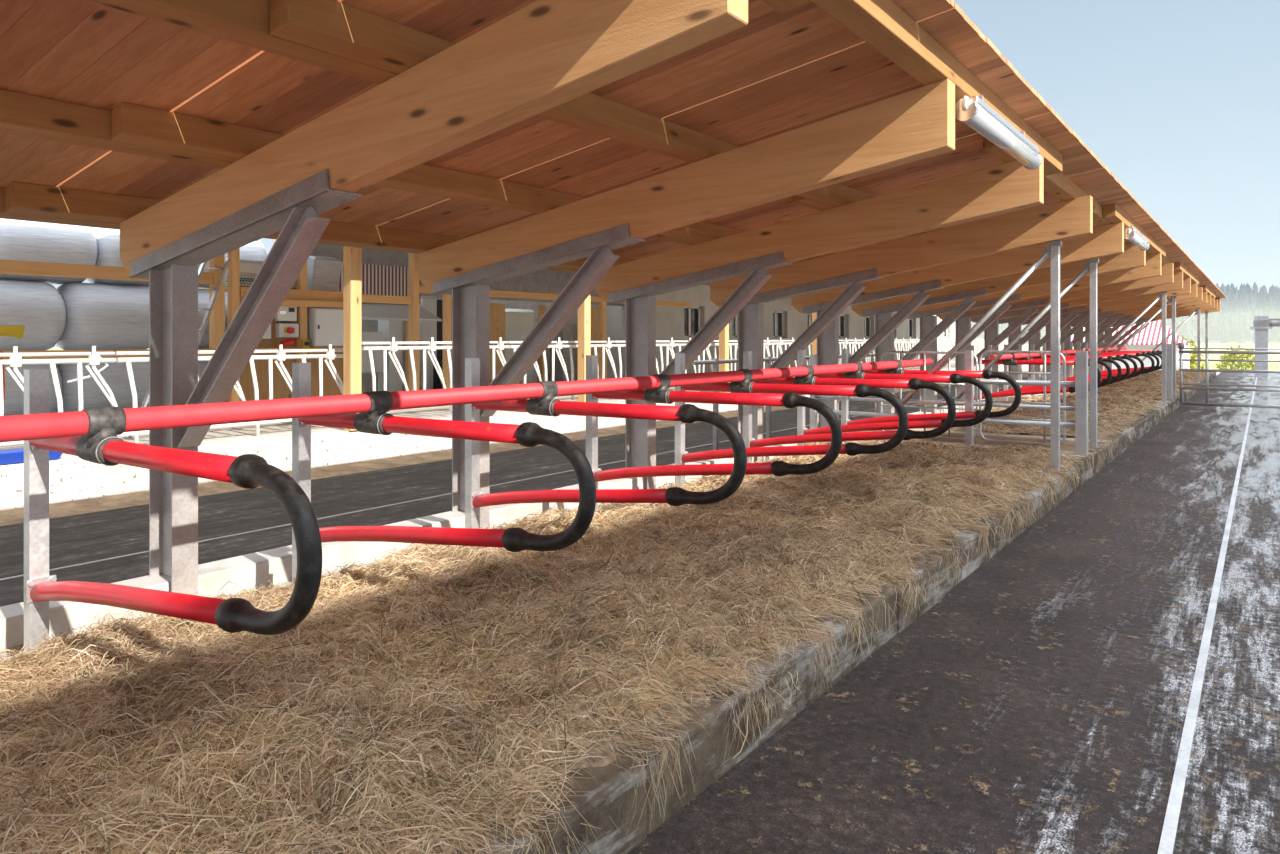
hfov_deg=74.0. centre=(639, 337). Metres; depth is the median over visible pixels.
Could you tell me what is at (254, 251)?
bale
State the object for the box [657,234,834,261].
purlin
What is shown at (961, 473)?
bedding
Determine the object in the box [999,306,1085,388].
steel column
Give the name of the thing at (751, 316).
steel column
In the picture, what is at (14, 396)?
bale
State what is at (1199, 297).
rafter
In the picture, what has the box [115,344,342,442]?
barrier
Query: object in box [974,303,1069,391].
steel column
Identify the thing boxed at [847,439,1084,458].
concrete strip
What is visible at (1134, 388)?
bedding
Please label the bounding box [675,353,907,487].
divider
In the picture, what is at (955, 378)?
divider
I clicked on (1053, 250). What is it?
post
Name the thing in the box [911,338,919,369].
barrier
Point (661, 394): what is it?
divider
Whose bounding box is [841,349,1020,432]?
divider
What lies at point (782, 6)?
purlin
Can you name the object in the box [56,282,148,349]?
bale
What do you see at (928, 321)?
steel column
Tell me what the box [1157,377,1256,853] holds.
strip
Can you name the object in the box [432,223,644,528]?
steel column
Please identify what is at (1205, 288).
purlin
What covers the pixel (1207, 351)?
gate
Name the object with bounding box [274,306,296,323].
control box
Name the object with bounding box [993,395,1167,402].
concrete strip
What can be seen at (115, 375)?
bale
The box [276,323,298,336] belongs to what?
control box
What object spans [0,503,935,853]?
bedding
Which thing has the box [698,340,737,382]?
barrier
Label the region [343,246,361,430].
timber post
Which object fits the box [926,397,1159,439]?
bedding
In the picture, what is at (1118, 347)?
divider
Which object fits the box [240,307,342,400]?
wall
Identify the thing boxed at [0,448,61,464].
trough
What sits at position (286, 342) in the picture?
plug
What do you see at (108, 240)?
bale
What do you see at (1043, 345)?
divider
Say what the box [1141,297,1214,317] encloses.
rafter
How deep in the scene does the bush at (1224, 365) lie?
66.78 m
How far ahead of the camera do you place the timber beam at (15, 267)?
10.55 m
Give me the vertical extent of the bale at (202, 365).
1.004 m
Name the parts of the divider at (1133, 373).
post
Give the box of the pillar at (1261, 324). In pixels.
[1250,316,1279,377]
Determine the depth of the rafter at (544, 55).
3.15 m
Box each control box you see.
[262,324,270,338]
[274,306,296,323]
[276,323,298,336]
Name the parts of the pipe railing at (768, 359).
post, post, rail, post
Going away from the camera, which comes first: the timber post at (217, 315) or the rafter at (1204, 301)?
the timber post at (217, 315)
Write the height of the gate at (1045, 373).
1.072 m
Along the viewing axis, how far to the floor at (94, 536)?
7.98 m
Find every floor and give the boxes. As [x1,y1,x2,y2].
[0,360,1060,449]
[0,368,1073,606]
[1,395,1158,659]
[627,372,1279,853]
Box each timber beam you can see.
[0,260,212,283]
[3,349,212,359]
[240,288,411,303]
[240,298,342,307]
[255,347,342,349]
[420,286,690,306]
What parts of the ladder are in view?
rail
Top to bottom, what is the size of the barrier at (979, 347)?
1.082 m
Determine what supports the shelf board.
on the timber beam at (297, 295)
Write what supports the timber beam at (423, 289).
attached to the timber post at (447, 299)
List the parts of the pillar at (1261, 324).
motor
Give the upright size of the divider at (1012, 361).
1.330 m
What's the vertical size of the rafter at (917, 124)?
0.938 m
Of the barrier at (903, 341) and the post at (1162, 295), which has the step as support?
the barrier at (903, 341)
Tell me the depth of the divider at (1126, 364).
16.70 m
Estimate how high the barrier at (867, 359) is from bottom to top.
1.082 m
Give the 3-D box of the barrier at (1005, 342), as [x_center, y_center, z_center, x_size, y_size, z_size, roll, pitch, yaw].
[16.349,0.531,38.422,0.111,1.082,2.748,0,0,36]
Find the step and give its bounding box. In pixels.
[0,364,1041,510]
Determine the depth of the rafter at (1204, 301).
23.42 m
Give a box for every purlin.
[0,89,373,190]
[0,187,119,229]
[5,181,637,269]
[88,0,537,124]
[111,102,744,241]
[269,0,874,206]
[546,267,709,284]
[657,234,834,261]
[762,0,809,13]
[791,195,943,235]
[810,0,1061,175]
[983,137,1109,225]
[1103,203,1165,257]
[1146,250,1174,271]
[1174,262,1198,284]
[1201,285,1215,297]
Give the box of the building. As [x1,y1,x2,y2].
[607,285,954,378]
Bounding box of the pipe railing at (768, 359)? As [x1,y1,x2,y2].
[692,353,874,449]
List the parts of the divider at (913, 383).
post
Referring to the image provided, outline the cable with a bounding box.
[67,357,108,382]
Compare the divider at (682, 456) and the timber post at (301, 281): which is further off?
the timber post at (301, 281)
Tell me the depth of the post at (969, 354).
9.47 m
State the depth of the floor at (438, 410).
11.85 m
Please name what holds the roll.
on the shelf board
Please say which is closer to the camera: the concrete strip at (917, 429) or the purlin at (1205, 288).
the concrete strip at (917, 429)
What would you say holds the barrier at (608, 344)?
on the step
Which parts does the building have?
pane, pane, pane, pane, pane, pane, pane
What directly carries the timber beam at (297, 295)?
attached to the timber post
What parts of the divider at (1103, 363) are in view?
post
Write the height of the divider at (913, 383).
1.330 m
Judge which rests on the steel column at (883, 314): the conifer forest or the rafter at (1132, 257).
the rafter at (1132, 257)
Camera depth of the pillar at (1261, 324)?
31.47 m
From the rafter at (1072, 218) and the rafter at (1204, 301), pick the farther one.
the rafter at (1204, 301)
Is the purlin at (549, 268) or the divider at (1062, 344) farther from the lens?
the divider at (1062, 344)
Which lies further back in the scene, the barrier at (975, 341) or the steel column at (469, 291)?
the barrier at (975, 341)
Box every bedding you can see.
[0,443,1072,853]
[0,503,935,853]
[503,438,1091,597]
[916,370,1209,447]
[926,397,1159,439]
[1037,369,1204,399]
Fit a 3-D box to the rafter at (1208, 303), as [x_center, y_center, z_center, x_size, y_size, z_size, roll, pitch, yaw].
[15.040,-0.809,25.959,3.987,0.938,0.120,0,0,36]
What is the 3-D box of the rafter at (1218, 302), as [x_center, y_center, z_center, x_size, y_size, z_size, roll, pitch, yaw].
[18.814,-0.809,31.097,3.987,0.938,0.120,0,0,36]
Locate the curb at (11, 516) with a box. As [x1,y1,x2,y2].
[0,368,1041,525]
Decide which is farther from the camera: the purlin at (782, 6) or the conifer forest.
the conifer forest
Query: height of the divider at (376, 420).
1.330 m
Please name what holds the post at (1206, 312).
on the kerb
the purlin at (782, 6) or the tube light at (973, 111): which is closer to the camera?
the purlin at (782, 6)
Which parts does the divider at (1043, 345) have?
post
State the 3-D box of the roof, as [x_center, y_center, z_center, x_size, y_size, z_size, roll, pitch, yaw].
[7.036,-1.097,15.225,4.513,0.734,40.872,0,0,36]
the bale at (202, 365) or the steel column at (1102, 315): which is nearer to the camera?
the bale at (202, 365)
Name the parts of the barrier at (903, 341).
lock arm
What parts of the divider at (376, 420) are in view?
post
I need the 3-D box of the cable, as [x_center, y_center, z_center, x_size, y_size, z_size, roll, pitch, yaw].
[-5.594,0.295,8.613,0.040,0.314,0.367,0,0,43]
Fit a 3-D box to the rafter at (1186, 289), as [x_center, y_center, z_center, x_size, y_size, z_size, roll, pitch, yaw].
[10.008,-0.809,19.108,3.987,0.938,0.120,0,0,36]
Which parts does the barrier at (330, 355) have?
rail, rail, guide rail, lock arm, lock arm, lock arm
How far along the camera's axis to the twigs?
3.28 m
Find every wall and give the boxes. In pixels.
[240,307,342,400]
[273,239,623,392]
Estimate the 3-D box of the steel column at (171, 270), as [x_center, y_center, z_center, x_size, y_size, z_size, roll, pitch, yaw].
[-2.026,0.359,4.227,1.850,2.161,0.185,0,0,36]
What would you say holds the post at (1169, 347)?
on the kerb
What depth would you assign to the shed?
45.14 m
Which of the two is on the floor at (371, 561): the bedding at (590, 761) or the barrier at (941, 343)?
the bedding at (590, 761)
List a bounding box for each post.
[209,254,224,349]
[228,248,239,401]
[296,261,306,362]
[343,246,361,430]
[408,253,419,390]
[443,294,451,388]
[578,293,590,401]
[598,295,606,378]
[719,323,728,392]
[812,312,816,354]
[894,241,1061,470]
[956,259,1098,446]
[965,350,973,446]
[1075,351,1087,454]
[1097,291,1166,401]
[1098,296,1176,395]
[1142,308,1200,378]
[1166,344,1172,398]
[1205,311,1207,373]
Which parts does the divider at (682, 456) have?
post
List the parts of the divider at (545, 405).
post, foot plate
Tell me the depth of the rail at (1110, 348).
23.43 m
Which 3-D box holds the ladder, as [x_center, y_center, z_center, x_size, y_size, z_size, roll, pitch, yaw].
[-6.052,0.045,11.288,0.270,2.382,1.821,0,0,6]
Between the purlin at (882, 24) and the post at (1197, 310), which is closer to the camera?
the purlin at (882, 24)
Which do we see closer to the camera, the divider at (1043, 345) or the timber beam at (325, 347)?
the timber beam at (325, 347)
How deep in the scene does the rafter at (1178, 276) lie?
16.70 m
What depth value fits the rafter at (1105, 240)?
10.11 m
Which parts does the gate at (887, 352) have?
rail, rail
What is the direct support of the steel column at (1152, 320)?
on the floor at (371, 561)
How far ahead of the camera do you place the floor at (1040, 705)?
3.41 m
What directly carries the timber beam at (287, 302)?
attached to the timber post at (301, 281)
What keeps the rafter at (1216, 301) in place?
on the steel column at (1139, 321)
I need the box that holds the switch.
[284,327,294,333]
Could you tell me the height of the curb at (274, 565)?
0.570 m
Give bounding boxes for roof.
[0,0,1226,298]
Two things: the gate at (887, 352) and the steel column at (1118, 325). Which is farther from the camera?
the steel column at (1118, 325)
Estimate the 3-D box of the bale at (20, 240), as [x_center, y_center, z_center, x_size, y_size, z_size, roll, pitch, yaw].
[-8.519,-1.260,11.966,1.182,1.004,1.290,0,0,36]
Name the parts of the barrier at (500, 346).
lock arm, rail, guide rail, lock arm, lock arm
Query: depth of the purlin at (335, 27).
3.31 m
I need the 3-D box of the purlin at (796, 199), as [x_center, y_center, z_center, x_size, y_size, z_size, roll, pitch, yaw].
[2.847,-1.099,8.641,0.118,0.150,5.600,0,0,36]
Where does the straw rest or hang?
on the kerb
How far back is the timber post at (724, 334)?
17.99 m
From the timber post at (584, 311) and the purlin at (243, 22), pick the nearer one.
the purlin at (243, 22)
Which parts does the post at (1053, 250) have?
head plate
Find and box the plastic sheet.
[307,256,341,290]
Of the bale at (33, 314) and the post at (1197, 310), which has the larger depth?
the post at (1197, 310)
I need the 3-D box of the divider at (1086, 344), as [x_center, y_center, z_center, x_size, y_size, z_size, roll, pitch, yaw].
[13.537,0.795,23.682,2.023,1.330,0.124,0,0,36]
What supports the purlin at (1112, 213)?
on the rafter at (1132, 257)
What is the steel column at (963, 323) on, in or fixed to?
on the floor at (371, 561)
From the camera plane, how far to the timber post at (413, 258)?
14.84 m
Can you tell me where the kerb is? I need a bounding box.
[451,372,1216,853]
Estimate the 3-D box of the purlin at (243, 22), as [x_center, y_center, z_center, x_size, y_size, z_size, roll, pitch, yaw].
[-2.185,-1.099,1.791,0.118,0.150,5.600,0,0,36]
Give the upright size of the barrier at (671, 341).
1.082 m
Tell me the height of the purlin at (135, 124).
0.150 m
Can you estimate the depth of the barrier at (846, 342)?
23.83 m
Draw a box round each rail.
[0,358,932,442]
[989,349,1080,359]
[1085,347,1126,352]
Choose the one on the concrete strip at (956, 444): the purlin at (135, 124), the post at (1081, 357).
the post at (1081, 357)
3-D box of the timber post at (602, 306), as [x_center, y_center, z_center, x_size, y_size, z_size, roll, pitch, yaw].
[-0.850,-0.185,19.113,0.150,2.810,0.150,0,0,36]
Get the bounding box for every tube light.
[955,95,1041,169]
[1124,225,1148,250]
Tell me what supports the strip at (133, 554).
on the floor at (94, 536)
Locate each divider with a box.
[24,369,321,654]
[292,362,595,586]
[465,358,746,528]
[586,355,841,510]
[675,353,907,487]
[743,351,955,462]
[797,350,992,445]
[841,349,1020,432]
[970,345,1100,399]
[988,345,1111,393]
[1004,345,1121,400]
[1018,344,1129,399]
[1031,344,1137,395]
[1042,344,1143,394]
[1061,343,1154,378]
[1070,343,1159,376]
[1078,343,1161,373]
[1085,343,1161,373]
[1104,347,1161,370]
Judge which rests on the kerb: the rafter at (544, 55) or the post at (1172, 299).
the post at (1172, 299)
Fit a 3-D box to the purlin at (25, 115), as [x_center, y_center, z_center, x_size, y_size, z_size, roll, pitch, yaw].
[-3.184,-0.904,2.525,0.118,0.150,5.600,0,0,36]
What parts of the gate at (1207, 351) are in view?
rail, rail, rail, rail, rail, rail, rail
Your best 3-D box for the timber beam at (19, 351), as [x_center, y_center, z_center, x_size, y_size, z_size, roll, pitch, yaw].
[-8.162,0.210,9.159,0.120,0.120,7.100,0,0,36]
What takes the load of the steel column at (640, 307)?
on the floor at (371, 561)
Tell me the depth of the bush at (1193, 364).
62.84 m
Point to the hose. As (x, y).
(1, 351)
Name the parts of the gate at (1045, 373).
rail, rail, rail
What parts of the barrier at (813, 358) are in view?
post, rail, rail, rail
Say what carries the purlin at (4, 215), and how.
on the rafter at (544, 55)
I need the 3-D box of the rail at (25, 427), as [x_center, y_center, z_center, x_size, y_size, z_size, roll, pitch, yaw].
[0.018,0.305,5.869,0.090,0.099,12.481,0,0,36]
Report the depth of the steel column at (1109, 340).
28.20 m
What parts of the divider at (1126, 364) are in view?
post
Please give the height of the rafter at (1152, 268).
0.938 m
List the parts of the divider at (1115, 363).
post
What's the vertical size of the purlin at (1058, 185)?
0.150 m
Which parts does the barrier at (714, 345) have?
lock arm, guide rail, rail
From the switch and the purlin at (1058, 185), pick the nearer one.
the purlin at (1058, 185)
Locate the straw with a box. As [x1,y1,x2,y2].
[436,436,1117,853]
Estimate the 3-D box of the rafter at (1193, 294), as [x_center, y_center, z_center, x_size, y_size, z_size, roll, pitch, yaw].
[11.266,-0.809,20.821,3.987,0.938,0.120,0,0,36]
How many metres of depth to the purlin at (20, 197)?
4.76 m
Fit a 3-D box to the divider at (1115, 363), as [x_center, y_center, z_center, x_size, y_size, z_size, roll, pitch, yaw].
[7.972,0.795,16.106,2.023,1.330,0.124,0,0,36]
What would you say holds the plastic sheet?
on the shelf board
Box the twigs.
[59,637,428,689]
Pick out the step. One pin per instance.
(71, 477)
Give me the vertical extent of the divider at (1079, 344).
1.330 m
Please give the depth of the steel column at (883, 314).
12.81 m
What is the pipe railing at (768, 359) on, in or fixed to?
on the floor at (94, 536)
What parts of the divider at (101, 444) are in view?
post, foot plate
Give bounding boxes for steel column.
[129,169,361,595]
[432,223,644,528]
[608,251,792,488]
[722,268,883,461]
[802,280,944,427]
[862,288,988,417]
[908,294,1022,413]
[945,299,1047,401]
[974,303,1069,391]
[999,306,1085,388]
[1022,308,1101,379]
[1046,311,1113,380]
[1061,313,1123,377]
[1070,315,1133,375]
[1083,317,1141,372]
[1097,318,1148,370]
[1104,319,1154,369]
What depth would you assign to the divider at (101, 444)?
2.92 m
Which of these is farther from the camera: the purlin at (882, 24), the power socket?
the power socket
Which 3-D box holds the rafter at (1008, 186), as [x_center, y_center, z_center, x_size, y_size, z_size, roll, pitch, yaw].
[1.202,-0.809,7.120,3.987,0.938,0.120,0,0,36]
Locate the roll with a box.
[225,260,295,288]
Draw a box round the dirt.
[848,430,1089,450]
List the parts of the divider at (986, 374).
post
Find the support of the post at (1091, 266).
on the kerb
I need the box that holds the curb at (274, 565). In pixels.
[0,394,1035,650]
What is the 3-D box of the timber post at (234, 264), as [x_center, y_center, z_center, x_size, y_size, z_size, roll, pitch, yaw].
[-5.870,-0.185,12.278,0.120,2.810,0.120,0,0,36]
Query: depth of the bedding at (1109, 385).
21.71 m
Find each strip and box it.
[0,388,1001,580]
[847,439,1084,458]
[895,428,1108,442]
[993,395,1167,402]
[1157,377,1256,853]
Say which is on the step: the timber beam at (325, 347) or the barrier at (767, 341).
the barrier at (767, 341)
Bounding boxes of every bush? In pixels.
[1180,335,1204,368]
[1215,345,1254,369]
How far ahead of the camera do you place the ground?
203.62 m
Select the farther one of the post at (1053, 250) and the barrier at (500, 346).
the barrier at (500, 346)
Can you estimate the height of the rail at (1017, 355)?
0.090 m
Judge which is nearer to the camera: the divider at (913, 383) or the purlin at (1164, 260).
the divider at (913, 383)
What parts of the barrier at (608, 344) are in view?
lock arm, rail, lock arm, guide rail, lock arm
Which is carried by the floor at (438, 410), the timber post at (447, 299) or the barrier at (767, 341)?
the timber post at (447, 299)
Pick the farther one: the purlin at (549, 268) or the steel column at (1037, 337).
the steel column at (1037, 337)
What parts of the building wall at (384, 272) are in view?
grey panel, bay post, light door, dark doorway, bay post, grey tank, bay post, steel door, bay post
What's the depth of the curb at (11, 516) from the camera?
10.01 m
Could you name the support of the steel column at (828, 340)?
on the floor at (371, 561)
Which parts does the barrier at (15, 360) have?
rail, lock arm, rail, guide rail, lock arm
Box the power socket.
[301,340,308,347]
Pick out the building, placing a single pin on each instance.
(782, 320)
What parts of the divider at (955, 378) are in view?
post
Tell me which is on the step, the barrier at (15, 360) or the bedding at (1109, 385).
the barrier at (15, 360)
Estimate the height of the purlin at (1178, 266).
0.150 m
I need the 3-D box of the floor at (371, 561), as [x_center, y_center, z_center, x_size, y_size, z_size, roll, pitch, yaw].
[8.136,1.650,16.358,3.075,0.420,44.000,0,0,36]
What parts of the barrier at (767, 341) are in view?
lock arm, guide rail, rail, lock arm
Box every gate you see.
[880,351,977,440]
[979,350,1065,445]
[1178,343,1279,408]
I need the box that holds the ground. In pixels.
[49,325,1279,369]
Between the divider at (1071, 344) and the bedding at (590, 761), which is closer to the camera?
the bedding at (590, 761)
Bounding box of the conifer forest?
[971,282,1279,342]
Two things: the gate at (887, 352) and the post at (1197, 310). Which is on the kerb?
the post at (1197, 310)
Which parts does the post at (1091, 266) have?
head plate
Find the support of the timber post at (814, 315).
on the step
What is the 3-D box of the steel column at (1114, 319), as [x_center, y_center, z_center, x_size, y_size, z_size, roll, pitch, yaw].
[13.071,0.359,24.778,1.850,2.161,0.185,0,0,36]
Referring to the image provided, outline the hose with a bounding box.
[0,350,4,396]
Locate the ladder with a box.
[128,258,229,437]
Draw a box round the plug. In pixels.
[273,339,294,347]
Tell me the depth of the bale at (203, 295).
13.30 m
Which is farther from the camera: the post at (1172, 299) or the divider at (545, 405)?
the post at (1172, 299)
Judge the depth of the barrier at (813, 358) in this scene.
9.53 m
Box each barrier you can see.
[0,346,117,446]
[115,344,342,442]
[362,337,509,410]
[508,337,616,399]
[614,337,695,377]
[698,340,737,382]
[764,338,807,368]
[808,338,848,364]
[810,354,1074,428]
[848,338,874,362]
[894,338,911,359]
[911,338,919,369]
[937,338,954,362]
[971,338,977,353]
[977,338,983,359]
[999,339,1007,349]
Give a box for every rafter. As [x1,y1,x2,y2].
[120,0,747,273]
[420,78,954,292]
[595,154,1043,302]
[710,195,1092,307]
[791,222,1123,312]
[852,242,1145,315]
[907,253,1160,318]
[936,263,1173,319]
[969,271,1182,321]
[997,277,1190,319]
[1026,283,1196,320]
[1038,287,1202,322]
[1124,291,1206,315]
[1133,294,1210,316]
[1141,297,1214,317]
[1149,300,1217,318]
[1155,302,1219,320]
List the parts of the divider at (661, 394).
post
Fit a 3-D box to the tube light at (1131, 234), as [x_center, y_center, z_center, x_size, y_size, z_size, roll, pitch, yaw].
[5.875,-1.194,10.059,0.116,0.193,1.610,0,0,36]
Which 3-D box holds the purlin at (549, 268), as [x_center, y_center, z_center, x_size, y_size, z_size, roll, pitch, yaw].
[0.833,-0.706,10.121,0.118,0.150,5.600,0,0,36]
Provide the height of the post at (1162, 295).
2.235 m
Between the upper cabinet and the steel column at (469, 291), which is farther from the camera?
the upper cabinet
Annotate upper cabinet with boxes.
[307,308,342,345]
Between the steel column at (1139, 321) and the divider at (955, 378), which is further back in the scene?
the steel column at (1139, 321)
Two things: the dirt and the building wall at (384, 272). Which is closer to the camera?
the dirt
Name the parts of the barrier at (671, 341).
guide rail, rail, lock arm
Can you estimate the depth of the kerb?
2.96 m
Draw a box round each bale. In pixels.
[0,218,97,284]
[0,279,66,350]
[4,364,62,415]
[53,359,148,412]
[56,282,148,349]
[86,227,148,287]
[197,240,266,286]
[198,289,227,348]
[198,361,227,401]
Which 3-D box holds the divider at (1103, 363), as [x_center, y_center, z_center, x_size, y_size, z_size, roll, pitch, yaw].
[7.261,0.795,15.139,2.023,1.330,0.124,0,0,36]
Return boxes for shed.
[1071,320,1189,369]
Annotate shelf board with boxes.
[206,287,342,292]
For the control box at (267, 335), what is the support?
attached to the wall at (281, 390)
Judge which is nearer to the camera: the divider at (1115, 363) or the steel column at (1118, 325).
the divider at (1115, 363)
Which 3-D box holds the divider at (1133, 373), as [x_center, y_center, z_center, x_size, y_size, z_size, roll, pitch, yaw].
[9.393,0.795,18.041,2.023,1.330,0.124,0,0,36]
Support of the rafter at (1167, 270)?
on the steel column at (963, 323)
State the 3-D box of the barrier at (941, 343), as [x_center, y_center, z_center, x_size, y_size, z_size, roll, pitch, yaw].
[11.553,0.531,31.894,0.111,1.082,2.748,0,0,36]
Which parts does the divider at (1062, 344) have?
post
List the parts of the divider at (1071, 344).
post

